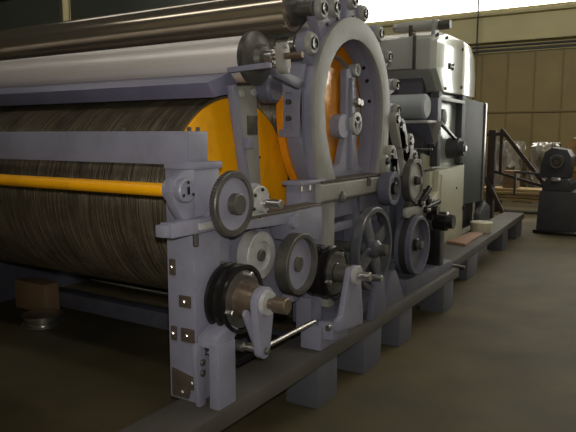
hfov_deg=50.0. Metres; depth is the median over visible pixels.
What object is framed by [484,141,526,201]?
bale
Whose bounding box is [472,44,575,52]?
pipe
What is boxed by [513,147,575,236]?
machine
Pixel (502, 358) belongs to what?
floor
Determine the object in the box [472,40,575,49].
pipe
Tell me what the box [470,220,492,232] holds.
drum
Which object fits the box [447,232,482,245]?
wooden board
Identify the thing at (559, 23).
trim
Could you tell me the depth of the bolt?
4.03 m
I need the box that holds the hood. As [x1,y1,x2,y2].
[383,32,474,97]
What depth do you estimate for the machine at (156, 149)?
3.74 m
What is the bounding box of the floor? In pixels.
[0,200,575,431]
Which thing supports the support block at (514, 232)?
on the floor
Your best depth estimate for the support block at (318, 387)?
3.67 m
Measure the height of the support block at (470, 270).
0.265 m
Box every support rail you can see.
[119,267,458,431]
[443,212,523,266]
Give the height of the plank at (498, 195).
0.055 m
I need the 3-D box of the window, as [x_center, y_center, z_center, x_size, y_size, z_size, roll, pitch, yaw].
[8.945,-6.783,17.352,28.000,1.280,0.120,5,9,32]
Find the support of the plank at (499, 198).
on the bearer
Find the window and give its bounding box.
[358,0,575,22]
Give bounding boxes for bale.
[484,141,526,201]
[527,142,561,203]
[568,138,575,180]
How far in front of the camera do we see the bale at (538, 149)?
14.34 m
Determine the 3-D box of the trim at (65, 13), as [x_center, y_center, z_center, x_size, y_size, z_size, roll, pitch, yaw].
[-5.259,-3.901,14.694,0.100,7.100,0.220,5,9,32]
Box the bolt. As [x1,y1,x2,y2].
[339,191,345,201]
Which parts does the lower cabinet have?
door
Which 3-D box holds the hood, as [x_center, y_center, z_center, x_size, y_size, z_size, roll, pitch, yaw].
[0.864,-1.849,7.912,2.695,0.660,1.570,5,9,32]
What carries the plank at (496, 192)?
on the plank at (498, 195)
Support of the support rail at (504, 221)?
on the support block at (514, 232)
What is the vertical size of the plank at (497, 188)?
0.055 m
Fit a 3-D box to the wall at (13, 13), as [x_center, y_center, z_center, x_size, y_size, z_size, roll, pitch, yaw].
[-10.675,-3.681,13.023,0.300,7.100,29.400,5,9,32]
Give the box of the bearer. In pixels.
[494,200,501,211]
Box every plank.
[484,186,541,192]
[484,190,538,195]
[484,193,538,198]
[484,196,538,202]
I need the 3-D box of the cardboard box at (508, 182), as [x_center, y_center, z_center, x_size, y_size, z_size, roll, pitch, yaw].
[4.685,-0.774,12.942,0.280,0.364,0.300,5,9,32]
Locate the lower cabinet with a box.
[423,164,464,242]
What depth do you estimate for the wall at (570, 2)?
18.77 m
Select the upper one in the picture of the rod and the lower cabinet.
the lower cabinet
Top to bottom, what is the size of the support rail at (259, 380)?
0.090 m
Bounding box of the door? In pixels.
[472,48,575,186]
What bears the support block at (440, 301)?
on the floor
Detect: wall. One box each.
[0,0,203,29]
[366,1,575,99]
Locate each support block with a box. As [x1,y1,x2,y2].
[286,356,336,408]
[337,327,380,373]
[381,307,411,346]
[420,281,452,313]
[456,252,477,279]
[487,230,507,250]
[508,220,521,238]
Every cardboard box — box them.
[14,277,59,309]
[503,170,519,187]
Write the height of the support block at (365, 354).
0.265 m
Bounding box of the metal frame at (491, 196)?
[484,128,543,218]
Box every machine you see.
[0,0,455,410]
[287,19,489,228]
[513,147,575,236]
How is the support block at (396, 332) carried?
on the floor
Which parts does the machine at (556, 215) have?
handle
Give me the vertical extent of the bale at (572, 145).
1.559 m
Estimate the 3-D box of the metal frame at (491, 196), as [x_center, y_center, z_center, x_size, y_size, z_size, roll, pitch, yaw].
[4.266,-0.753,11.446,1.208,1.736,0.205,5,9,32]
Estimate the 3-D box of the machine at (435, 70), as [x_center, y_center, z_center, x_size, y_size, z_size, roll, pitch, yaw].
[0.961,-0.888,8.106,2.889,2.845,2.855,5,9,32]
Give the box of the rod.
[452,264,465,268]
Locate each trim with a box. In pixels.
[60,0,70,20]
[368,3,575,26]
[383,8,575,44]
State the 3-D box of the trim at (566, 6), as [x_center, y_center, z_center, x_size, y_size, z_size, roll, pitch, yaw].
[8.828,-5.955,17.273,28.000,0.100,0.280,5,9,32]
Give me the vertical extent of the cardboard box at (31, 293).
0.260 m
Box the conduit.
[476,0,478,52]
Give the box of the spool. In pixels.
[21,308,63,329]
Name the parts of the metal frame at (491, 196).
post, thin post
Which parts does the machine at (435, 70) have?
cross rod, chute plate, drive motor, door, foot motor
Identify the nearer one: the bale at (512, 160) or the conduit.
the bale at (512, 160)
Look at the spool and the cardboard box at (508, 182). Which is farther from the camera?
the cardboard box at (508, 182)
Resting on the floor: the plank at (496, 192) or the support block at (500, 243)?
the support block at (500, 243)
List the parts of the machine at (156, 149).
frame, plate, plate, corner plate, plate, plate, panel, post, bar plate, stand post, cross rod, arm plate, stamp plate, frame, support arm, tie rod, crown plate, frame, ring frame, sill, tension lever, tension lever, link lever, link lever, link lever, gear motor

